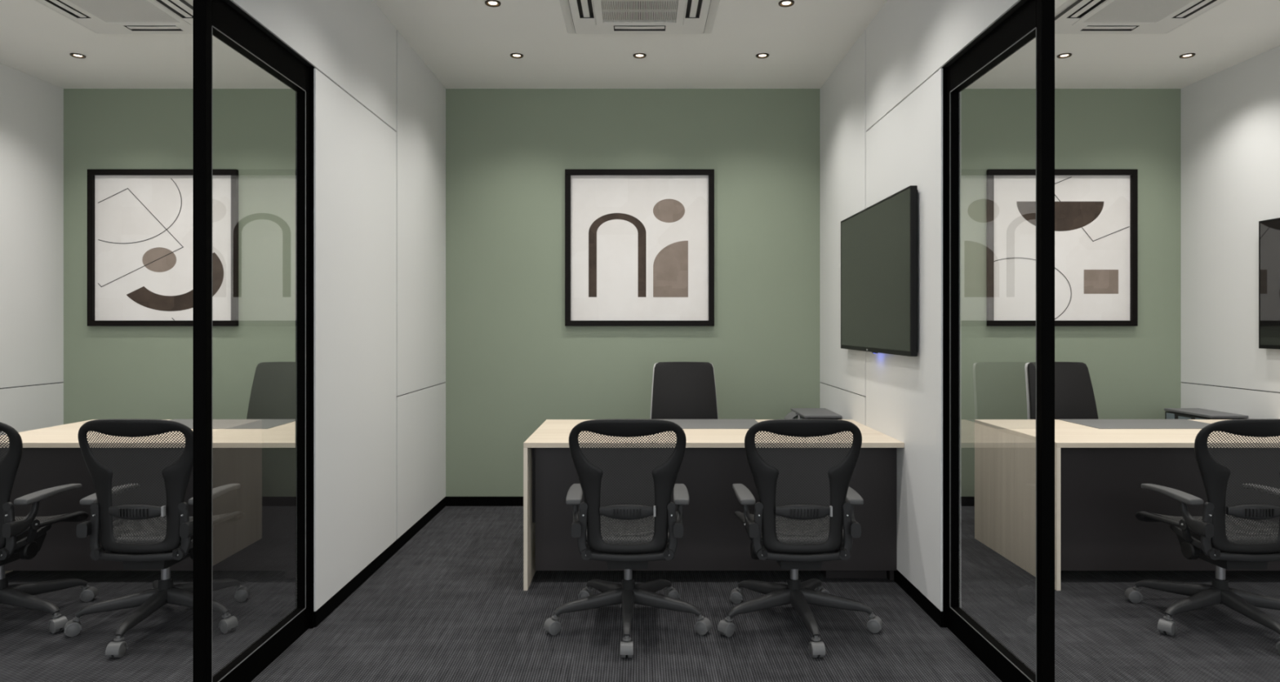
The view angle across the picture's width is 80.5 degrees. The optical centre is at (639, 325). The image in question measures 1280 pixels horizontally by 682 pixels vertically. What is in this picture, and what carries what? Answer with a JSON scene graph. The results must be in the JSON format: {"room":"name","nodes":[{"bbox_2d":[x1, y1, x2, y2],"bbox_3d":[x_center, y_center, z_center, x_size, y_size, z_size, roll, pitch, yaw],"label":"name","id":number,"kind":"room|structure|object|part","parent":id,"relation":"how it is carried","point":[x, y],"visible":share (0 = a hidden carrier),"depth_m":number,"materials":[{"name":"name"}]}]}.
{"room":"office","nodes":[
{"label":"office","id":0,"kind":"room"},
{"bbox_2d":[0,62,63,435],"bbox_3d":[-4.337,-0.206,2.022,0.080,3.113,7.243,0,0,0],"label":"wall","id":1,"kind":"structure","parent":0,"point":[32,108],"depth_m":5.33,"materials":[{"name":"white paint"}]},
{"bbox_2d":[192,0,445,681],"bbox_3d":[-1.488,-0.206,4.102,0.084,3.113,3.081,0,0,0],"label":"wall","id":2,"kind":"structure","parent":0,"point":[380,110],"depth_m":3.71,"materials":[{"name":"white paint"}]},
{"bbox_3d":[-1.492,-1.087,2.965,0.045,0.120,0.726,0,0,0],"label":"rail","id":3,"kind":"part","parent":2,"relation":"part of","materials":[{"name":"black metal"}]},
{"bbox_3d":[-1.492,1.297,2.965,0.045,0.106,0.726,0,0,0],"label":"rail","id":4,"kind":"part","parent":2,"relation":"part of","materials":[{"name":"black metal"}]},
{"bbox_2d":[313,497,445,627],"bbox_3d":[-1.450,1.315,4.507,0.010,0.070,2.260,0,0,0],"label":"baseboard","id":5,"kind":"structure","parent":2,"relation":"attached to","point":[353,585],"depth_m":4.07,"materials":[{"name":"black"}]},
{"bbox_2d":[62,88,1182,497],"bbox_3d":[-0.130,-0.206,5.703,8.934,3.113,0.120,0,0,0],"label":"wall","id":6,"kind":"structure","parent":0,"point":[513,365],"depth_m":5.64,"materials":[{"name":"green paint"}]},
{"bbox_2d":[87,168,238,326],"bbox_3d":[-3.545,-0.574,5.625,1.108,1.164,0.033,0,0,0],"label":"framed picture","id":7,"kind":"object","parent":6,"relation":"attached to","point":[140,221],"visible":0.91,"depth_m":5.63,"materials":[{"name":"black"}]},
{"bbox_2d":[445,497,523,506],"bbox_3d":[-0.051,1.315,5.640,2.791,0.070,0.006,0,0,0],"label":"baseboard","id":8,"kind":"structure","parent":6,"relation":"attached to","point":[450,501],"depth_m":5.64,"materials":[{"name":"black"}]},
{"bbox_2d":[564,168,714,326],"bbox_3d":[0.000,-0.574,5.625,1.108,1.164,0.033,0,0,0],"label":"framed picture","id":9,"kind":"object","parent":6,"relation":"attached to","point":[639,243],"visible":1,"depth_m":5.63,"materials":[{"name":"black"}]},
{"bbox_2d":[960,497,974,506],"bbox_3d":[2.733,1.315,5.640,2.607,0.070,0.006,0,0,0],"label":"baseboard","id":10,"kind":"structure","parent":6,"relation":"attached to","point":[964,501],"depth_m":5.64,"materials":[{"name":"black"}]},
{"bbox_2d":[986,168,1137,326],"bbox_3d":[3.141,-0.574,5.625,1.108,1.164,0.033,0,0,0],"label":"framed picture","id":11,"kind":"object","parent":6,"relation":"attached to","point":[1096,210],"visible":0.94,"depth_m":5.63,"materials":[{"name":"black"}]},
{"bbox_2d":[0,506,1279,681],"bbox_3d":[-0.130,1.400,2.096,8.934,0.100,7.393,0,0,0],"label":"floor","id":12,"kind":"structure","parent":0,"point":[451,604],"depth_m":3.39,"materials":[{"name":"carpet"}]},
{"bbox_2d":[0,422,97,634],"bbox_3d":[-2.888,0.874,3.389,0.732,0.952,0.696,0,0,0],"label":"chair","id":13,"kind":"object","parent":12,"relation":"on","point":[22,538],"visible":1,"depth_m":3.33,"materials":[{"name":"black plastic"}]},
{"bbox_3d":[-2.893,0.685,3.212,0.503,0.583,0.096,0,0,0],"label":"frame","id":14,"kind":"part","parent":13,"relation":"part of","materials":[{"name":"black plastic"}]},
{"bbox_3d":[-2.676,0.861,3.285,0.062,0.201,0.180,0,0,0],"label":"armrest","id":15,"kind":"part","parent":13,"relation":"part of","materials":[{"name":"black plastic"}]},
{"bbox_3d":[-2.705,0.998,3.352,0.031,0.080,0.080,0,0,0],"label":"tilt knob","id":16,"kind":"part","parent":13,"relation":"part of","materials":[{"name":"black plastic"}]},
{"bbox_3d":[-2.729,1.231,3.376,0.343,0.092,0.059,0,0,15],"label":"leg","id":17,"kind":"part","parent":13,"relation":"part of","materials":[{"name":"grey plastic"}]},
{"bbox_3d":[-2.896,0.913,3.462,0.444,0.063,0.396,0,0,0],"label":"seat","id":18,"kind":"part","parent":13,"relation":"part of","materials":[{"name":"grey"}]},
{"bbox_3d":[-2.893,0.921,3.465,0.496,0.076,0.450,0,0,0],"label":"seat frame","id":19,"kind":"part","parent":13,"relation":"part of","materials":[{"name":"black plastic"}]},
{"bbox_3d":[-2.801,1.231,3.562,0.059,0.092,0.343,0,0,33],"label":"leg","id":20,"kind":"part","parent":13,"relation":"part of","materials":[{"name":"grey plastic"}]},
{"bbox_2d":[0,419,295,573],"bbox_3d":[-2.495,0.974,4.314,1.929,0.752,0.944,0,0,0],"label":"office desk","id":21,"kind":"object","parent":12,"relation":"on","point":[262,461],"visible":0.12,"depth_m":3.95,"materials":[{"name":"brown wood"}]},
{"bbox_2d":[171,419,295,429],"bbox_3d":[-2.540,0.597,4.565,0.800,0.003,0.428,0,0,0],"label":"desk pad","id":22,"kind":"object","parent":21,"relation":"on","point":[216,424],"visible":0.52,"depth_m":4.56,"materials":[{"name":"grey leather"}]},
{"bbox_2d":[64,419,249,657],"bbox_3d":[-2.138,0.874,3.389,0.732,0.952,0.696,0,0,0],"label":"chair","id":23,"kind":"object","parent":12,"relation":"on","point":[165,546],"visible":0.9,"depth_m":3.23,"materials":[{"name":"black plastic"}]},
{"bbox_3d":[-2.360,0.861,3.285,0.062,0.201,0.180,0,0,0],"label":"armrest","id":24,"kind":"part","parent":23,"relation":"part of","materials":[{"name":"black plastic"}]},
{"bbox_3d":[-2.301,1.231,3.359,0.343,0.092,0.059,0,0,-21],"label":"leg","id":25,"kind":"part","parent":23,"relation":"part of","materials":[{"name":"grey plastic"}]},
{"bbox_3d":[-2.143,0.685,3.212,0.503,0.583,0.096,0,0,0],"label":"frame","id":26,"kind":"part","parent":23,"relation":"part of","materials":[{"name":"black plastic"}]},
{"bbox_3d":[-2.134,1.231,3.251,0.059,0.092,0.343,0,0,-3],"label":"leg","id":27,"kind":"part","parent":23,"relation":"part of","materials":[{"name":"grey plastic"}]},
{"bbox_3d":[-2.250,1.231,3.552,0.059,0.092,0.343,0,0,-39],"label":"leg","id":28,"kind":"part","parent":23,"relation":"part of","materials":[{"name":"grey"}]},
{"bbox_3d":[-2.143,0.921,3.465,0.496,0.076,0.450,0,0,0],"label":"seat frame","id":29,"kind":"part","parent":23,"relation":"part of","materials":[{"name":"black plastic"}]},
{"bbox_3d":[-2.146,0.913,3.462,0.444,0.063,0.396,0,0,0],"label":"seat","id":30,"kind":"part","parent":23,"relation":"part of","materials":[{"name":"grey fabric"}]},
{"bbox_3d":[-1.926,0.861,3.285,0.062,0.201,0.180,0,0,0],"label":"armrest","id":31,"kind":"part","parent":23,"relation":"part of","materials":[{"name":"black plastic"}]},
{"bbox_3d":[-1.956,0.998,3.352,0.031,0.080,0.080,0,0,0],"label":"tilt knob","id":32,"kind":"part","parent":23,"relation":"part of","materials":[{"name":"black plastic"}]},
{"bbox_3d":[-1.979,1.231,3.376,0.343,0.092,0.059,0,0,15],"label":"leg","id":33,"kind":"part","parent":23,"relation":"part of","materials":[{"name":"grey plastic"}]},
{"bbox_3d":[-2.051,1.231,3.562,0.059,0.092,0.343,0,0,33],"label":"leg","id":34,"kind":"part","parent":23,"relation":"part of","materials":[{"name":"grey plastic"}]},
{"bbox_2d":[246,361,295,419],"bbox_3d":[-2.398,0.800,4.818,0.633,1.100,0.734,0,0,0],"label":"chair","id":35,"kind":"object","parent":12,"relation":"on","point":[273,393],"visible":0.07,"depth_m":5.05,"materials":[{"name":"grey"}]},
{"bbox_2d":[543,419,711,657],"bbox_3d":[-0.052,0.872,3.384,0.737,0.956,0.684,0,0,0],"label":"chair","id":36,"kind":"object","parent":12,"relation":"on","point":[626,547],"visible":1,"depth_m":3.23,"materials":[{"name":"black plastic"}]},
{"bbox_3d":[-0.269,0.861,3.285,0.062,0.201,0.180,0,0,0],"label":"armrest","id":37,"kind":"part","parent":36,"relation":"part of","materials":[{"name":"black plastic"}]},
{"bbox_3d":[-0.213,1.231,3.368,0.343,0.092,0.059,0,0,-18],"label":"leg","id":38,"kind":"part","parent":36,"relation":"part of","materials":[{"name":"grey plastic"}]},
{"bbox_3d":[-0.152,1.231,3.557,0.059,0.092,0.343,0,0,-36],"label":"leg","id":39,"kind":"part","parent":36,"relation":"part of","materials":[{"name":"grey plastic"}]},
{"bbox_3d":[-0.052,1.231,3.251,0.059,0.092,0.343,0,0,0],"label":"leg","id":40,"kind":"part","parent":36,"relation":"part of","materials":[{"name":"grey"}]},
{"bbox_3d":[-0.052,0.685,3.212,0.503,0.583,0.096,0,0,0],"label":"frame","id":41,"kind":"part","parent":36,"relation":"part of","materials":[{"name":"black plastic"}]},
{"bbox_3d":[-0.052,0.921,3.465,0.496,0.076,0.450,0,0,0],"label":"seat frame","id":42,"kind":"part","parent":36,"relation":"part of","materials":[{"name":"black plastic"}]},
{"bbox_3d":[-0.055,0.913,3.462,0.444,0.063,0.396,0,0,0],"label":"seat","id":43,"kind":"part","parent":36,"relation":"part of","materials":[{"name":"grey fabric"}]},
{"bbox_3d":[0.048,1.231,3.557,0.059,0.092,0.343,0,0,36],"label":"leg","id":44,"kind":"part","parent":36,"relation":"part of","materials":[{"name":"grey plastic"}]},
{"bbox_3d":[0.109,1.231,3.368,0.343,0.092,0.059,0,0,18],"label":"leg","id":45,"kind":"part","parent":36,"relation":"part of","materials":[{"name":"grey plastic"}]},
{"bbox_3d":[0.165,0.861,3.285,0.062,0.201,0.180,0,0,0],"label":"armrest","id":46,"kind":"part","parent":36,"relation":"part of","materials":[{"name":"black plastic"}]},
{"bbox_2d":[649,361,718,419],"bbox_3d":[0.299,0.800,4.818,0.633,1.100,0.734,0,0,0],"label":"chair","id":47,"kind":"object","parent":12,"relation":"on","point":[681,390],"visible":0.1,"depth_m":5.06,"materials":[{"name":"black leather"}]},
{"bbox_2d":[523,419,904,591],"bbox_3d":[0.377,0.974,4.314,1.934,0.752,0.944,0,0,0],"label":"office desk","id":48,"kind":"object","parent":12,"relation":"on","point":[713,538],"visible":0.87,"depth_m":3.95,"materials":[{"name":"brown wood"}]},
{"bbox_3d":[-0.580,0.987,4.314,0.020,0.726,0.944,0,0,0],"label":"panel","id":49,"kind":"part","parent":48,"relation":"part of","materials":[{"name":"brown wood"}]},
{"bbox_2d":[661,419,757,429],"bbox_3d":[0.325,0.597,4.565,0.800,0.003,0.428,0,0,0],"label":"desk pad","id":50,"kind":"object","parent":48,"relation":"on","point":[683,424],"visible":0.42,"depth_m":4.55,"materials":[{"name":"grey leather"}]},
{"bbox_3d":[0.399,0.955,3.963,1.890,0.661,0.018,0,0,0],"label":"modesty panel","id":51,"kind":"part","parent":48,"relation":"part of","materials":[{"name":"grey laminate"}]},
{"bbox_3d":[1.333,0.987,4.390,0.022,0.726,0.792,0,0,0],"label":"panel","id":52,"kind":"part","parent":48,"relation":"part of","materials":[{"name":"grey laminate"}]},
{"bbox_2d":[717,419,882,657],"bbox_3d":[0.706,0.874,3.389,0.731,0.952,0.698,0,0,0],"label":"chair","id":53,"kind":"object","parent":12,"relation":"on","point":[795,547],"visible":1,"depth_m":3.23,"materials":[{"name":"black plastic"}]},
{"bbox_3d":[0.482,0.861,3.285,0.062,0.201,0.180,0,0,0],"label":"armrest","id":54,"kind":"part","parent":53,"relation":"part of","materials":[{"name":"black plastic"}]},
{"bbox_3d":[0.511,0.998,3.352,0.031,0.080,0.080,0,0,0],"label":"tilt knob","id":55,"kind":"part","parent":53,"relation":"part of","materials":[{"name":"black plastic"}]},
{"bbox_3d":[0.541,1.231,3.358,0.343,0.092,0.059,0,0,-22],"label":"leg","id":56,"kind":"part","parent":53,"relation":"part of","materials":[{"name":"grey plastic"}]},
{"bbox_3d":[0.591,1.231,3.551,0.059,0.092,0.343,0,0,-40],"label":"leg","id":57,"kind":"part","parent":53,"relation":"part of","materials":[{"name":"grey plastic"}]},
{"bbox_3d":[0.696,0.913,3.462,0.444,0.063,0.396,0,0,0],"label":"seat","id":58,"kind":"part","parent":53,"relation":"part of","materials":[{"name":"grey fabric"}]},
{"bbox_3d":[0.699,0.921,3.465,0.496,0.076,0.450,0,0,0],"label":"seat frame","id":59,"kind":"part","parent":53,"relation":"part of","materials":[{"name":"black plastic"}]},
{"bbox_3d":[0.699,0.685,3.212,0.503,0.583,0.096,0,0,0],"label":"frame","id":60,"kind":"part","parent":53,"relation":"part of","materials":[{"name":"black plastic"}]},
{"bbox_3d":[0.710,1.231,3.251,0.059,0.092,0.343,0,0,-4],"label":"leg","id":61,"kind":"part","parent":53,"relation":"part of","materials":[{"name":"grey plastic"}]},
{"bbox_3d":[0.790,1.231,3.563,0.059,0.092,0.343,0,0,32],"label":"leg","id":62,"kind":"part","parent":53,"relation":"part of","materials":[{"name":"grey plastic"}]},
{"bbox_3d":[0.863,1.231,3.378,0.343,0.092,0.059,0,0,14],"label":"leg","id":63,"kind":"part","parent":53,"relation":"part of","materials":[{"name":"grey plastic"}]},
{"bbox_3d":[0.916,0.861,3.285,0.062,0.201,0.180,0,0,0],"label":"armrest","id":64,"kind":"part","parent":53,"relation":"part of","materials":[{"name":"black plastic"}]},
{"bbox_2d":[1024,361,1098,419],"bbox_3d":[2.836,0.800,4.818,0.633,1.100,0.734,0,0,0],"label":"chair","id":65,"kind":"object","parent":12,"relation":"on","point":[1074,397],"visible":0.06,"depth_m":5.06,"materials":[{"name":"grey"}]},
{"bbox_2d":[974,419,1279,591],"bbox_3d":[3.078,0.974,4.314,1.917,0.752,0.944,0,0,0],"label":"office desk","id":66,"kind":"object","parent":12,"relation":"on","point":[1100,474],"visible":0.57,"depth_m":3.95,"materials":[{"name":"brown wood"}]},
{"bbox_3d":[2.129,0.987,4.314,0.020,0.726,0.944,0,0,0],"label":"panel","id":67,"kind":"part","parent":66,"relation":"part of","materials":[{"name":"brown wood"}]},
{"bbox_2d":[1058,419,1210,429],"bbox_3d":[3.045,0.597,4.565,0.800,0.003,0.428,0,0,0],"label":"desk pad","id":68,"kind":"object","parent":66,"relation":"on","point":[1097,424],"visible":0.82,"depth_m":4.55,"materials":[{"name":"grey leather"}]},
{"bbox_3d":[3.099,0.955,3.963,1.874,0.661,0.018,0,0,0],"label":"modesty panel","id":69,"kind":"part","parent":66,"relation":"part of","materials":[{"name":"grey laminate"}]},
{"bbox_2d":[1124,419,1279,653],"bbox_3d":[2.627,0.872,3.384,0.754,0.956,0.703,0,0,0],"label":"chair","id":70,"kind":"object","parent":12,"relation":"on","point":[1207,538],"visible":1,"depth_m":3.24,"materials":[{"name":"black plastic"}]},
{"bbox_3d":[2.523,1.231,3.554,0.059,0.092,0.343,0,0,-37],"label":"leg","id":71,"kind":"part","parent":70,"relation":"part of","materials":[{"name":"grey plastic"}]},
{"bbox_3d":[2.438,0.998,3.352,0.031,0.080,0.080,0,0,0],"label":"tilt knob","id":72,"kind":"part","parent":70,"relation":"part of","materials":[{"name":"black plastic"}]},
{"bbox_3d":[2.466,1.231,3.363,0.343,0.092,0.059,0,0,-20],"label":"leg","id":73,"kind":"part","parent":70,"relation":"part of","materials":[{"name":"grey plastic"}]},
{"bbox_3d":[2.409,0.861,3.285,0.062,0.201,0.180,0,0,0],"label":"armrest","id":74,"kind":"part","parent":70,"relation":"part of","materials":[{"name":"black plastic"}]},
{"bbox_3d":[2.626,0.921,3.465,0.496,0.076,0.450,0,0,0],"label":"seat frame","id":75,"kind":"part","parent":70,"relation":"part of","materials":[{"name":"black plastic"}]},
{"bbox_3d":[2.623,0.913,3.462,0.444,0.063,0.396,0,0,0],"label":"seat","id":76,"kind":"part","parent":70,"relation":"part of","materials":[{"name":"grey fabric"}]},
{"bbox_3d":[2.626,0.685,3.212,0.503,0.583,0.096,0,0,0],"label":"frame","id":77,"kind":"part","parent":70,"relation":"part of","materials":[{"name":"black plastic"}]},
{"bbox_3d":[2.630,1.231,3.251,0.059,0.092,0.343,0,0,-1],"label":"leg","id":78,"kind":"part","parent":70,"relation":"part of","materials":[{"name":"grey plastic"}]},
{"bbox_3d":[2.788,1.231,3.372,0.343,0.092,0.059,0,0,17],"label":"leg","id":79,"kind":"part","parent":70,"relation":"part of","materials":[{"name":"grey plastic"}]},
{"bbox_3d":[1.178,1.050,5.224,0.329,0.600,0.520,0,0,0],"label":"cabinet","id":80,"kind":"object","parent":12,"relation":"on","visible":0},
{"bbox_2d":[783,408,841,419],"bbox_3d":[1.185,0.675,5.233,0.311,0.150,0.449,0,0,0],"label":"printer","id":81,"kind":"object","parent":80,"relation":"on","point":[796,413],"visible":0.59,"depth_m":5.18,"materials":[{"name":"black plastic"}]},
{"bbox_2d":[783,411,799,419],"bbox_3d":[1.063,0.648,5.220,0.067,0.087,0.381,0,0,0],"label":"tray","id":82,"kind":"object","parent":81,"relation":"on","point":[793,415],"depth_m":5.26,"materials":[{"name":"grey plastic"}]},
{"bbox_3d":[3.869,1.050,5.224,0.329,0.600,0.520,0,0,0],"label":"cabinet","id":83,"kind":"object","parent":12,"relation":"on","visible":0},
{"bbox_2d":[1164,408,1248,419],"bbox_3d":[3.908,0.675,5.233,0.251,0.150,0.449,0,0,0],"label":"printer","id":84,"kind":"object","parent":83,"relation":"on","point":[1170,413],"visible":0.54,"depth_m":5.19,"materials":[{"name":"black plastic"}]},
{"bbox_2d":[0,0,1279,88],"bbox_3d":[-0.130,-1.813,2.096,8.934,0.100,7.393,0,0,0],"label":"ceiling","id":85,"kind":"structure","parent":0,"point":[465,44],"depth_m":4.83,"materials":[{"name":"paint"}]},
{"bbox_2d":[69,53,86,58],"bbox_3d":[-3.671,-1.759,4.943,0.087,0.008,0.087,0,0,0],"label":"recessed light","id":86,"kind":"object","parent":85,"relation":"in","point":[73,55],"visible":1,"depth_m":4.94,"materials":[{"name":"beige"}]},
{"bbox_2d":[34,0,192,34],"bbox_3d":[-2.851,-1.751,4.138,0.872,0.024,0.872,0,0,0],"label":"air conditioner","id":87,"kind":"object","parent":85,"relation":"attached to","point":[98,16],"visible":0.88,"depth_m":4.25,"materials":[{"name":"white plastic"}]},
{"bbox_2d":[60,0,190,25],"bbox_3d":[-2.851,-1.749,4.138,0.500,0.022,0.500,0,0,0],"label":"grille","id":88,"kind":"object","parent":87,"relation":"attached to","point":[104,12],"depth_m":4.21,"materials":[{"name":"white plastic"}]},
{"bbox_2d":[484,0,501,7],"bbox_3d":[-0.803,-1.759,4.138,0.087,0.008,0.087,0,0,0],"label":"recessed light","id":89,"kind":"object","parent":85,"relation":"in","point":[492,3],"visible":1,"depth_m":4.14,"materials":[{"name":"beige"}]},
{"bbox_2d":[510,53,523,58],"bbox_3d":[-0.803,-1.759,4.943,0.087,0.008,0.087,0,0,0],"label":"recessed light","id":90,"kind":"object","parent":85,"relation":"in","point":[517,55],"visible":1,"depth_m":4.94,"materials":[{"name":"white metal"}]},
{"bbox_2d":[559,0,719,34],"bbox_3d":[0.000,-1.751,4.138,0.872,0.024,0.872,0,0,0],"label":"air conditioner","id":91,"kind":"object","parent":85,"relation":"attached to","point":[580,16],"visible":1,"depth_m":4.27,"materials":[{"name":"white plastic"}]},
{"bbox_2d":[592,0,686,25],"bbox_3d":[0.000,-1.749,4.138,0.500,0.022,0.500,0,0,0],"label":"grille","id":92,"kind":"object","parent":91,"relation":"attached to","point":[605,12],"depth_m":4.21,"materials":[{"name":"white plastic"}]},
{"bbox_2d":[633,53,646,58],"bbox_3d":[0.000,-1.759,4.943,0.087,0.008,0.087,0,0,0],"label":"recessed light","id":93,"kind":"object","parent":85,"relation":"in","point":[638,55],"visible":1,"depth_m":4.94,"materials":[{"name":"beige"}]},
{"bbox_2d":[755,53,768,58],"bbox_3d":[0.803,-1.759,4.943,0.087,0.008,0.087,0,0,0],"label":"recessed light","id":94,"kind":"object","parent":85,"relation":"in","point":[762,55],"visible":1,"depth_m":4.94,"materials":[{"name":"beige"}]},
{"bbox_2d":[777,0,794,7],"bbox_3d":[0.803,-1.759,4.138,0.087,0.008,0.087,0,0,0],"label":"recessed light","id":95,"kind":"object","parent":85,"relation":"in","point":[784,3],"visible":1,"depth_m":4.14,"materials":[{"name":"beige"}]},
{"bbox_2d":[1057,53,1071,58],"bbox_3d":[2.776,-1.759,4.943,0.087,0.008,0.087,0,0,0],"label":"recessed light","id":96,"kind":"object","parent":85,"relation":"in","point":[1064,55],"visible":1,"depth_m":4.94,"materials":[{"name":"beige"}]},
{"bbox_2d":[1054,0,1227,34],"bbox_3d":[2.757,-1.751,4.138,0.872,0.024,0.872,0,0,0],"label":"air conditioner","id":97,"kind":"object","parent":85,"relation":"attached to","point":[1073,16],"visible":0.94,"depth_m":4.25,"materials":[{"name":"white plastic"}]},
{"bbox_2d":[1072,0,1201,25],"bbox_3d":[2.757,-1.749,4.138,0.500,0.022,0.500,0,0,0],"label":"grille","id":98,"kind":"object","parent":97,"relation":"attached to","point":[1105,12],"depth_m":4.21,"materials":[{"name":"white plastic"}]},
{"bbox_2d":[1178,53,1195,58],"bbox_3d":[3.579,-1.759,4.943,0.087,0.008,0.087,0,0,0],"label":"recessed light","id":99,"kind":"object","parent":85,"relation":"in","point":[1188,55],"visible":1,"depth_m":4.94,"materials":[{"name":"beige"}]},
{"bbox_2d":[819,0,1054,681],"bbox_3d":[1.387,-0.206,4.102,0.085,3.113,3.081,0,0,0],"label":"wall","id":100,"kind":"structure","parent":0,"point":[881,108],"depth_m":3.49,"materials":[{"name":"white paint"}]},
{"bbox_2d":[840,185,917,356],"bbox_3d":[1.321,-0.255,4.256,0.047,0.828,1.262,0,0,0],"label":"television","id":101,"kind":"object","parent":100,"relation":"attached to","point":[879,242],"visible":1,"depth_m":4.04,"materials":[{"name":"black plastic"}]},
{"bbox_2d":[893,569,942,627],"bbox_3d":[1.349,1.315,4.507,0.010,0.070,2.260,0,0,0],"label":"baseboard","id":102,"kind":"structure","parent":100,"relation":"attached to","point":[914,593],"depth_m":3.63,"materials":[{"name":"black"}]},
{"bbox_3d":[1.393,-1.087,2.977,0.045,0.120,0.722,0,0,0],"label":"rail","id":103,"kind":"part","parent":100,"relation":"part of","materials":[{"name":"black metal"}]},
{"bbox_3d":[1.393,1.297,2.977,0.045,0.106,0.722,0,0,0],"label":"rail","id":104,"kind":"part","parent":100,"relation":"part of","materials":[{"name":"black metal"}]},
{"bbox_2d":[1181,45,1279,419],"bbox_3d":[4.077,-0.206,2.022,0.080,3.113,7.243,0,0,0],"label":"wall","id":105,"kind":"structure","parent":0,"point":[1230,117],"depth_m":5.20,"materials":[{"name":"white paint"}]},
{"bbox_2d":[1258,217,1279,349],"bbox_3d":[4.013,-0.255,4.244,0.047,0.828,1.262,0,0,0],"label":"television","id":106,"kind":"object","parent":105,"relation":"attached to","point":[1268,229],"visible":1,"depth_m":4.80,"materials":[{"name":"grey"}]}
]}

